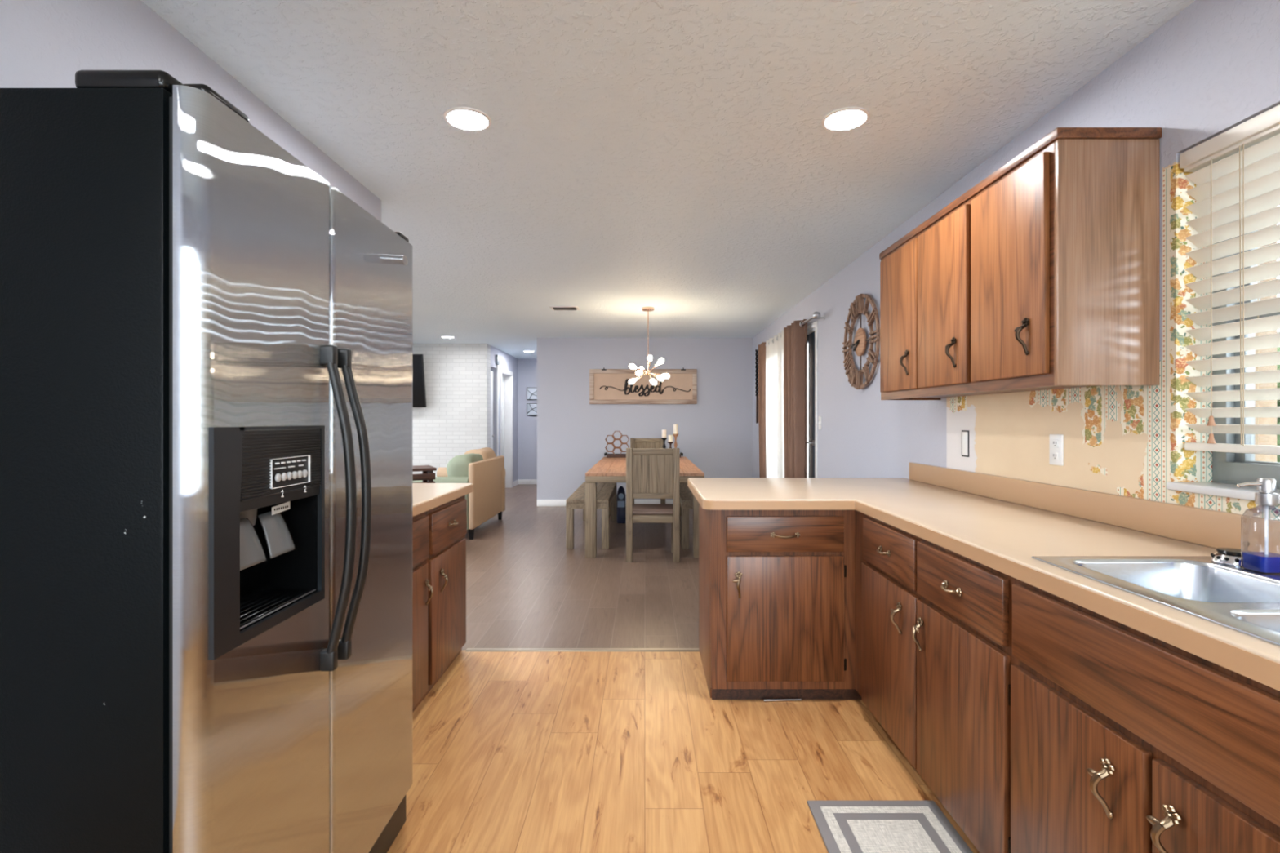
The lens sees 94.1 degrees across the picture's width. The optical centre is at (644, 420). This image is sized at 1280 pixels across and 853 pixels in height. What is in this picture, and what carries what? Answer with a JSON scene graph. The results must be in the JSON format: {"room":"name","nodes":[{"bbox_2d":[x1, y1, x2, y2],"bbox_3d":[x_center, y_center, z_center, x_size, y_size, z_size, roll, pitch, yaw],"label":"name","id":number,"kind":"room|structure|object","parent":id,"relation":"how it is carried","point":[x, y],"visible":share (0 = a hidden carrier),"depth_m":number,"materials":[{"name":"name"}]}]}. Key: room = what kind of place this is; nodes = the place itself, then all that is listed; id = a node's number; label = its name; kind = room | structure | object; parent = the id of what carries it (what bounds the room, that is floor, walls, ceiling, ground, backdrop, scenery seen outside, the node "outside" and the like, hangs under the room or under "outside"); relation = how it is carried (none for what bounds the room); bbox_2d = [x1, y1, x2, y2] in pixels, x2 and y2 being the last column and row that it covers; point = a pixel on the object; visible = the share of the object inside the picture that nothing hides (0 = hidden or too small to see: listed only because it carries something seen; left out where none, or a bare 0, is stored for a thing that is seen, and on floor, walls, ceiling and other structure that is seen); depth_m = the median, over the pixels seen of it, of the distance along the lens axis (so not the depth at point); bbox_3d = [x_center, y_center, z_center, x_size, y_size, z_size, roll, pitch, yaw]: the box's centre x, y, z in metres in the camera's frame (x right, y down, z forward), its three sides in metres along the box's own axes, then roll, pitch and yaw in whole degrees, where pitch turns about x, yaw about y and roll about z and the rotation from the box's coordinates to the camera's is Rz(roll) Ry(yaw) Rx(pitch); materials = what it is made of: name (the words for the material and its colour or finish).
{"room":"kitchen","nodes":[
{"label":"kitchen","id":0,"kind":"room"},
{"bbox_2d":[0,0,381,222],"bbox_3d":[-1.510,0.029,0.590,0.120,2.474,5.380,0,0,0],"label":"wall","id":1,"kind":"structure","parent":0,"point":[44,43],"depth_m":1.64,"materials":[{"name":"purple paint"}]},
{"bbox_2d":[412,343,490,476],"bbox_3d":[-4.350,0.029,9.550,3.700,2.474,0.200,0,0,0],"label":"brick wall","id":2,"kind":"structure","parent":0,"point":[455,420],"depth_m":9.45,"materials":[{"name":"white brick"}]},
{"bbox_2d":[412,354,426,407],"bbox_3d":[-4.160,-0.609,9.319,1.460,0.822,0.260,0,0,0],"label":"television","id":3,"kind":"object","parent":2,"relation":"attached to","point":[419,396],"visible":0.2,"depth_m":9.26,"materials":[{"name":"black plastic"}]},
{"bbox_2d":[490,346,518,481],"bbox_3d":[-2.575,0.029,10.725,0.150,2.474,2.150,0,0,0],"label":"wall","id":4,"kind":"structure","parent":0,"point":[507,362],"depth_m":11.10,"materials":[{"name":"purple paint"}]},
{"bbox_2d":[490,371,494,449],"bbox_3d":[-2.545,0.221,9.832,0.070,2.070,0.335,0,0,0],"label":"door","id":5,"kind":"structure","parent":4,"relation":"in","point":[492,436],"depth_m":9.92,"materials":[{"name":"white paint"}]},
{"bbox_2d":[496,364,498,456],"bbox_3d":[-2.491,0.166,10.085,0.018,2.200,0.070,0,0,0],"label":"trim","id":6,"kind":"structure","parent":4,"relation":"attached to","point":[497,366],"depth_m":10.05,"materials":[{"name":"white paint"}]},
{"bbox_2d":[495,355,499,364],"bbox_3d":[-2.480,-1.014,10.035,0.040,0.160,0.130,0,0,0],"label":"door chime","id":7,"kind":"object","parent":4,"relation":"attached to","point":[497,357],"visible":1,"depth_m":9.97,"materials":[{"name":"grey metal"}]},
{"bbox_2d":[502,377,504,457],"bbox_3d":[-3.000,0.226,11.070,0.760,2.060,0.120,0,0,0],"label":"door","id":8,"kind":"structure","parent":4,"relation":"in","point":[503,378],"depth_m":11.09,"materials":[{"name":"white paint"}]},
{"bbox_2d":[500,368,512,488],"bbox_3d":[-2.566,0.181,10.760,0.168,2.170,0.940,0,0,0],"label":"door","id":9,"kind":"structure","parent":4,"relation":"attached to","point":[508,375],"depth_m":11.15,"materials":[{"name":"white paint"}]},
{"bbox_2d":[512,480,518,487],"bbox_3d":[-2.493,1.218,11.488,0.014,0.095,0.496,0,0,0],"label":"baseboard","id":10,"kind":"structure","parent":4,"relation":"attached to","point":[515,482],"depth_m":11.46,"materials":[{"name":"white paint"}]},
{"bbox_2d":[502,359,537,479],"bbox_3d":[-2.684,0.029,11.810,2.432,2.474,0.120,0,0,0],"label":"wall","id":11,"kind":"structure","parent":0,"point":[527,368],"depth_m":11.75,"materials":[{"name":"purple paint"}]},
{"bbox_2d":[518,479,537,484],"bbox_3d":[-2.050,1.218,11.743,0.900,0.095,0.014,0,0,0],"label":"baseboard","id":12,"kind":"structure","parent":11,"relation":"attached to","point":[520,481],"depth_m":11.73,"materials":[{"name":"white paint"}]},
{"bbox_2d":[526,387,537,399],"bbox_3d":[-2.190,-0.519,11.734,0.270,0.244,0.030,0,0,0],"label":"wall art","id":13,"kind":"object","parent":11,"relation":"attached to","point":[531,393],"visible":0.77,"depth_m":11.73,"materials":[{"name":"silver metal"}]},
{"bbox_2d":[526,403,537,415],"bbox_3d":[-2.190,-0.209,11.734,0.270,0.244,0.030,0,0,0],"label":"wall art","id":14,"kind":"object","parent":11,"relation":"attached to","point":[531,408],"visible":0.79,"depth_m":11.73,"materials":[{"name":"silver metal"}]},
{"bbox_2d":[537,337,752,499],"bbox_3d":[0.099,0.029,10.285,3.373,2.474,3.030,0,0,0],"label":"wall","id":15,"kind":"structure","parent":0,"point":[715,433],"depth_m":8.77,"materials":[{"name":"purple paint"}]},
{"bbox_2d":[537,499,673,506],"bbox_3d":[-0.002,1.218,8.763,3.173,0.095,0.014,0,0,0],"label":"baseboard","id":16,"kind":"structure","parent":15,"relation":"attached to","point":[540,502],"depth_m":8.76,"materials":[{"name":"white paint"}]},
{"bbox_2d":[589,367,697,404],"bbox_3d":[-0.022,-0.502,8.749,1.575,0.537,0.038,0,0,0],"label":"wall sign","id":17,"kind":"object","parent":15,"relation":"attached to","point":[606,386],"visible":0.97,"depth_m":8.75,"materials":[{"name":"brown wood"}]},
{"bbox_2d":[141,0,1195,359],"bbox_3d":[-2.308,-1.258,5.050,8.185,0.100,14.300,0,0,0],"label":"ceiling","id":18,"kind":"structure","parent":0,"point":[677,158],"depth_m":2.42,"materials":[{"name":"paint"}]},
{"bbox_2d":[440,336,454,337],"bbox_3d":[-2.860,-1.204,8.650,0.184,0.008,0.184,0,0,0],"label":"recessed light","id":19,"kind":"object","parent":18,"relation":"in","point":[441,336],"visible":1,"depth_m":8.63,"materials":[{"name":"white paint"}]},
{"bbox_2d":[443,106,491,130],"bbox_3d":[-0.710,-1.204,2.390,0.184,0.008,0.184,0,0,0],"label":"recessed light","id":20,"kind":"object","parent":18,"relation":"in","point":[466,118],"visible":1,"depth_m":2.38,"materials":[{"name":"white paint"}]},
{"bbox_2d":[549,306,579,310],"bbox_3d":[-0.860,-1.199,6.420,0.300,0.018,0.180,0,0,0],"label":"ceiling vent","id":21,"kind":"object","parent":18,"relation":"in","point":[553,308],"visible":1,"depth_m":6.38,"materials":[{"name":"white metal"}]},
{"bbox_2d":[628,306,669,385],"bbox_3d":[0.048,-0.786,6.423,0.447,0.844,0.444,0,0,0],"label":"pendant light","id":22,"kind":"object","parent":18,"relation":"hanging from","point":[661,376],"visible":1,"depth_m":6.41,"materials":[{"name":"gold metal"}]},
{"bbox_2d":[822,106,870,130],"bbox_3d":[0.805,-1.204,2.390,0.184,0.008,0.184,0,0,0],"label":"recessed light","id":23,"kind":"object","parent":18,"relation":"in","point":[846,118],"visible":1,"depth_m":2.38,"materials":[{"name":"white paint"}]},
{"bbox_2d":[386,484,979,852],"bbox_3d":[-2.308,1.306,5.150,7.785,0.080,14.100,0,0,0],"label":"floor","id":24,"kind":"structure","parent":0,"point":[513,752],"depth_m":2.42,"materials":[{"name":"brown wood"}]},
{"bbox_2d":[0,70,412,852],"bbox_3d":[-1.031,0.347,1.409,0.788,1.838,0.908,0,0,0],"label":"refrigerator","id":25,"kind":"object","parent":24,"relation":"on","point":[206,342],"visible":1,"depth_m":0.97,"materials":[{"name":"silver metal"}]},
{"bbox_2d":[412,465,436,483],"bbox_3d":[-2.258,0.860,5.742,0.410,0.812,0.396,0,0,-30],"label":"end table","id":26,"kind":"object","parent":24,"relation":"on","point":[428,476],"visible":0.28,"depth_m":5.64,"materials":[{"name":"brown wood"}]},
{"bbox_2d":[412,494,466,712],"bbox_3d":[-1.188,0.830,2.595,0.519,0.872,1.350,0,0,0],"label":"base cabinet","id":27,"kind":"object","parent":24,"relation":"on","point":[438,533],"visible":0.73,"depth_m":2.77,"materials":[{"name":"brown wood"}]},
{"bbox_2d":[412,483,473,516],"bbox_3d":[-1.202,0.375,2.619,0.494,0.046,1.438,0,0,0],"label":"countertop","id":28,"kind":"structure","parent":27,"relation":"on","point":[425,496],"depth_m":2.92,"materials":[{"name":"beige laminate"}]},
{"bbox_2d":[412,447,505,539],"bbox_3d":[-2.212,0.800,6.960,0.845,0.930,1.417,0,0,0],"label":"sofa","id":29,"kind":"object","parent":24,"relation":"on","point":[482,468],"visible":0.61,"depth_m":6.62,"materials":[{"name":"beige fabric"}]},
{"bbox_2d":[446,453,483,476],"bbox_3d":[-1.986,0.598,6.669,0.338,0.458,0.650,0,0,0],"label":"cushion","id":30,"kind":"object","parent":29,"relation":"on","point":[458,466],"depth_m":6.39,"materials":[{"name":"green fabric"}]},
{"bbox_2d":[464,447,496,459],"bbox_3d":[-1.987,0.566,7.254,0.337,0.462,0.625,0,0,0],"label":"cushion","id":31,"kind":"object","parent":29,"relation":"on","point":[487,453],"depth_m":7.07,"materials":[{"name":"beige fabric"}]},
{"bbox_2d":[466,648,699,651],"bbox_3d":[-0.340,1.262,3.280,1.280,0.007,0.044,0,0,0],"label":"trim","id":32,"kind":"structure","parent":24,"relation":"on","point":[467,649],"depth_m":3.27,"materials":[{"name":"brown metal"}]},
{"bbox_2d":[565,482,617,548],"bbox_3d":[-0.565,1.026,6.700,0.420,0.480,1.680,0,0,0],"label":"bench","id":33,"kind":"object","parent":24,"relation":"on","point":[606,491],"visible":0.83,"depth_m":5.86,"materials":[{"name":"brown wood"}]},
{"bbox_2d":[617,486,626,523],"bbox_3d":[-0.290,1.041,7.348,0.110,0.450,0.104,0,0,0],"label":"bag","id":34,"kind":"object","parent":24,"relation":"on","point":[621,496],"visible":1,"depth_m":7.30,"materials":[{"name":"blue"}]},
{"bbox_2d":[617,493,624,506],"bbox_3d":[-0.290,0.981,7.299,0.090,0.171,0.004,0,0,0],"label":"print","id":35,"kind":"object","parent":34,"relation":"attached to","point":[620,496],"depth_m":7.30,"materials":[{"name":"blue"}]},
{"bbox_2d":[585,456,704,557],"bbox_3d":[0.000,0.877,6.730,1.096,0.778,2.500,0,0,0],"label":"dining table","id":36,"kind":"object","parent":24,"relation":"on","point":[606,469],"visible":0.56,"depth_m":5.48,"materials":[{"name":"brown wood"}]},
{"bbox_2d":[604,452,683,457],"bbox_3d":[-0.015,0.459,7.850,1.030,0.057,0.200,0,0,0],"label":"serving tray","id":37,"kind":"object","parent":36,"relation":"on","point":[608,455],"visible":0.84,"depth_m":7.75,"materials":[{"name":"brown wood"}]},
{"bbox_2d":[604,431,629,454],"bbox_3d":[-0.362,0.308,7.850,0.316,0.329,0.120,0,0,0],"label":"wine rack","id":38,"kind":"object","parent":37,"relation":"on","point":[613,437],"visible":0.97,"depth_m":7.79,"materials":[{"name":"brown wood"}]},
{"bbox_2d":[661,437,667,448],"bbox_3d":[0.256,0.353,7.840,0.084,0.241,0.083,0,0,0],"label":"candle holder","id":39,"kind":"object","parent":37,"relation":"on","point":[664,439],"visible":0.52,"depth_m":7.82,"materials":[{"name":"black metal"}]},
{"bbox_2d":[662,429,666,437],"bbox_3d":[0.256,0.176,7.840,0.060,0.112,0.059,0,0,0],"label":"candle","id":40,"kind":"object","parent":39,"relation":"on","point":[664,431],"visible":1,"depth_m":7.82,"materials":[{"name":"beige wax"}]},
{"bbox_2d":[667,441,673,448],"bbox_3d":[0.338,0.380,7.813,0.084,0.188,0.083,0,0,0],"label":"candle holder","id":41,"kind":"object","parent":37,"relation":"on","point":[669,442],"visible":0.52,"depth_m":7.80,"materials":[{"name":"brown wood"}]},
{"bbox_2d":[668,434,672,441],"bbox_3d":[0.338,0.237,7.813,0.060,0.095,0.059,0,0,0],"label":"candle","id":42,"kind":"object","parent":41,"relation":"on","point":[670,437],"visible":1,"depth_m":7.79,"materials":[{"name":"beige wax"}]},
{"bbox_2d":[672,434,678,448],"bbox_3d":[0.408,0.329,7.875,0.084,0.290,0.083,0,0,0],"label":"candle holder","id":43,"kind":"object","parent":37,"relation":"on","point":[674,435],"visible":0.59,"depth_m":7.86,"materials":[{"name":"brown wood"}]},
{"bbox_2d":[673,424,677,434],"bbox_3d":[0.408,0.116,7.875,0.060,0.135,0.059,0,0,0],"label":"candle","id":44,"kind":"object","parent":43,"relation":"on","point":[675,426],"visible":1,"depth_m":7.85,"materials":[{"name":"beige wax"}]},
{"bbox_2d":[630,438,665,503],"bbox_3d":[0.037,0.758,8.127,0.482,1.015,0.445,0,0,0],"label":"dining chair","id":45,"kind":"object","parent":24,"relation":"on","point":[634,442],"visible":0.21,"depth_m":8.31,"materials":[{"name":"brown wood"}]},
{"bbox_2d":[626,448,679,562],"bbox_3d":[0.072,0.758,5.522,0.482,1.015,0.445,0,0,0],"label":"dining chair","id":46,"kind":"object","parent":24,"relation":"on","point":[651,473],"visible":1,"depth_m":5.31,"materials":[{"name":"brown wood"}]},
{"bbox_2d":[680,482,693,548],"bbox_3d":[0.575,1.026,6.700,0.420,0.480,1.680,0,0,0],"label":"bench","id":47,"kind":"object","parent":24,"relation":"on","point":[686,495],"visible":0.26,"depth_m":5.86,"materials":[{"name":"brown wood"}]},
{"bbox_2d":[698,503,862,699],"bbox_3d":[0.940,0.830,2.957,1.284,0.872,0.646,0,0,0],"label":"base cabinet","id":48,"kind":"object","parent":24,"relation":"on","point":[777,588],"visible":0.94,"depth_m":2.67,"materials":[{"name":"brown wood"}]},
{"bbox_2d":[763,698,801,701],"bbox_3d":[0.620,1.261,2.686,0.170,0.009,0.009,0,0,-3],"label":"metal rod","id":49,"kind":"object","parent":24,"relation":"on","point":[767,700],"visible":1,"depth_m":2.68,"materials":[{"name":"silver metal"}]},
{"bbox_2d":[807,800,973,852],"bbox_3d":[0.745,1.260,1.550,0.420,0.010,0.840,0,0,0],"label":"floor mat","id":50,"kind":"object","parent":24,"relation":"on","point":[844,826],"visible":1,"depth_m":1.83,"materials":[{"name":"grey fabric"}]},
{"bbox_2d":[855,510,1014,852],"bbox_3d":[1.238,0.830,2.110,0.688,0.872,1.161,0,0,0],"label":"base cabinet","id":51,"kind":"object","parent":24,"relation":"on","point":[934,657],"visible":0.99,"depth_m":1.87,"materials":[{"name":"brown wood"}]},
{"bbox_2d":[687,462,1279,691],"bbox_3d":[0.922,0.324,1.724,1.324,0.148,3.848,0,0,0],"label":"countertop","id":52,"kind":"structure","parent":51,"relation":"on","point":[999,523],"depth_m":1.88,"materials":[{"name":"beige laminate"}]},
{"bbox_2d":[1031,555,1279,646],"bbox_3d":[1.242,0.437,1.113,0.515,0.182,0.815,0,0,0],"label":"sink","id":53,"kind":"object","parent":52,"relation":"in","point":[1239,599],"visible":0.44,"depth_m":1.39,"materials":[{"name":"grey metal"}]},
{"bbox_2d":[1209,542,1251,567],"bbox_3d":[1.425,0.318,1.440,0.086,0.057,0.086,0,0,0],"label":"strainer","id":54,"kind":"object","parent":53,"relation":"on","point":[1224,556],"visible":0.58,"depth_m":1.43,"materials":[{"name":"silver metal"}]},
{"bbox_2d":[1236,478,1279,573],"bbox_3d":[1.413,0.240,1.365,0.098,0.212,0.061,0,0,0],"label":"soap dispenser","id":55,"kind":"object","parent":53,"relation":"on","point":[1265,562],"visible":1,"depth_m":1.36,"materials":[{"name":"blue"}]},
{"bbox_2d":[1240,504,1279,573],"bbox_3d":[1.425,0.270,1.366,0.074,0.152,0.060,0,0,0],"label":"bottle","id":56,"kind":"object","parent":55,"relation":"attached to","point":[1265,562],"depth_m":1.37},
{"bbox_2d":[1010,577,1279,852],"bbox_3d":[1.238,0.830,1.075,0.688,0.872,0.910,0,0,0],"label":"base cabinet","id":57,"kind":"object","parent":24,"relation":"on","point":[1124,739],"visible":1,"depth_m":1.15,"materials":[{"name":"brown wood"}]},
{"bbox_2d":[752,0,1279,520],"bbox_3d":[1.685,0.029,3.335,0.200,2.474,10.870,0,0,0],"label":"wall","id":58,"kind":"structure","parent":0,"point":[1213,68],"depth_m":2.01,"materials":[{"name":"paint"}]},
{"bbox_2d":[755,349,758,423],"bbox_3d":[1.559,-0.468,8.285,0.046,1.027,0.080,0,0,0],"label":"wall ornament","id":59,"kind":"object","parent":58,"relation":"attached to","point":[756,350],"visible":0.92,"depth_m":8.26,"materials":[{"name":"black metal"}]},
{"bbox_2d":[773,311,825,342],"bbox_3d":[1.519,-0.906,6.380,0.134,0.065,2.524,0,0,0],"label":"curtain rod","id":60,"kind":"object","parent":58,"relation":"attached to","point":[816,315],"visible":0.48,"depth_m":5.25,"materials":[{"name":"silver metal"}]},
{"bbox_2d":[758,342,766,477],"bbox_3d":[1.486,0.143,7.375,0.113,2.185,0.353,0,0,0],"label":"drape","id":61,"kind":"object","parent":60,"relation":"hanging from","point":[762,348],"visible":0.44,"depth_m":7.28,"materials":[{"name":"brown fabric"}]},
{"bbox_2d":[765,329,784,477],"bbox_3d":[1.485,0.143,6.680,0.079,2.185,1.042,0,0,0],"label":"sheer curtain","id":62,"kind":"object","parent":60,"relation":"hanging from","point":[775,455],"visible":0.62,"depth_m":6.70,"materials":[{"name":"white fabric"}]},
{"bbox_2d":[783,319,807,477],"bbox_3d":[1.485,0.143,5.888,0.120,2.185,0.579,0,0,0],"label":"drape","id":63,"kind":"object","parent":60,"relation":"hanging from","point":[795,335],"visible":0.78,"depth_m":5.70,"materials":[{"name":"brown fabric"}]},
{"bbox_2d":[806,320,817,477],"bbox_3d":[1.653,0.178,6.480,0.245,2.175,2.050,0,0,0],"label":"door","id":64,"kind":"structure","parent":58,"relation":"in","point":[812,329],"depth_m":5.63,"materials":[{"name":"white paint"}]},
{"bbox_2d":[817,416,822,429],"bbox_3d":[1.577,0.026,5.380,0.016,0.120,0.080,0,0,0],"label":"light switch","id":65,"kind":"object","parent":58,"relation":"attached to","point":[820,423],"visible":1,"depth_m":5.37,"materials":[{"name":"white plastic"}]},
{"bbox_2d":[842,293,879,389],"bbox_3d":[1.554,-0.564,4.311,0.031,0.683,0.682,0,0,0],"label":"wall clock","id":66,"kind":"object","parent":58,"relation":"attached to","point":[854,375],"visible":1,"depth_m":4.27,"materials":[{"name":"brown wood"}]},
{"bbox_2d":[961,430,968,457],"bbox_3d":[1.582,0.116,2.945,0.006,0.130,0.066,0,0,0],"label":"switch box","id":67,"kind":"object","parent":58,"relation":"attached to","point":[965,433],"visible":1,"depth_m":2.94,"materials":[{"name":"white plastic"}]},
{"bbox_2d":[879,127,1161,399],"bbox_3d":[1.399,-0.502,2.517,0.370,0.790,1.385,0,0,0],"label":"upper cabinet","id":68,"kind":"object","parent":58,"relation":"attached to","point":[1043,274],"visible":1,"depth_m":1.89,"materials":[{"name":"brown wood"}]},
{"bbox_2d":[1048,434,1063,466],"bbox_3d":[1.580,0.114,2.290,0.010,0.118,0.074,0,0,0],"label":"wall outlet","id":69,"kind":"object","parent":58,"relation":"attached to","point":[1055,441],"visible":1,"depth_m":2.28,"materials":[{"name":"white plastic"}]},
{"bbox_2d":[1052,452,1057,460],"bbox_3d":[1.577,0.138,2.290,0.003,0.030,0.032,0,0,0],"label":"socket","id":70,"kind":"object","parent":69,"relation":"attached to","point":[1055,455],"depth_m":2.29,"materials":[{"name":"white plastic"}]},
{"bbox_2d":[1052,439,1057,447],"bbox_3d":[1.577,0.090,2.290,0.003,0.030,0.032,0,0,0],"label":"socket","id":71,"kind":"object","parent":69,"relation":"attached to","point":[1055,442],"depth_m":2.29,"materials":[{"name":"white plastic"}]},
{"bbox_2d":[909,462,1279,554],"bbox_3d":[1.574,0.301,1.665,0.020,0.102,3.730,0,0,0],"label":"backsplash","id":72,"kind":"structure","parent":58,"relation":"attached to","point":[1215,529],"depth_m":1.97,"materials":[{"name":"beige laminate"}]},
{"bbox_2d":[1166,481,1279,504],"bbox_3d":[1.627,0.196,1.186,0.128,0.024,1.208,0,0,0],"label":"trim","id":73,"kind":"structure","parent":58,"relation":"attached to","point":[1224,490],"depth_m":1.65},
{"bbox_2d":[1212,214,1279,489],"bbox_3d":[1.732,-0.302,1.179,0.086,0.988,1.198,0,0,0],"label":"window","id":74,"kind":"structure","parent":58,"relation":"in","point":[1228,468],"depth_m":1.72,"materials":[{"name":"grey glass"}]},
{"bbox_2d":[1179,104,1279,455],"bbox_3d":[1.623,-0.351,1.179,0.074,0.879,1.182,0,0,0],"label":"window blind","id":75,"kind":"object","parent":74,"relation":"attached to","point":[1236,171],"visible":1,"depth_m":1.63,"materials":[{"name":"white"}]},
{"bbox_3d":[7.893,1.466,4.000,12.215,0.100,24.000,0,0,0],"label":"ground","id":76,"kind":"structure","parent":0,"visible":0},
{"bbox_2d":[1254,206,1276,462],"bbox_3d":[2.680,0.041,2.640,0.120,2.750,0.120,0,0,0],"label":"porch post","id":77,"kind":"object","parent":76,"relation":"on","point":[1263,439],"visible":0.02,"depth_m":2.58,"materials":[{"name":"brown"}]},
{"bbox_2d":[1276,346,1279,462],"bbox_3d":[6.016,0.367,5.018,1.695,2.540,8.456,0,0,0],"label":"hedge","id":78,"kind":"object","parent":76,"relation":"on","point":[1277,348],"visible":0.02,"depth_m":5.31,"materials":[{"name":"green plant"}]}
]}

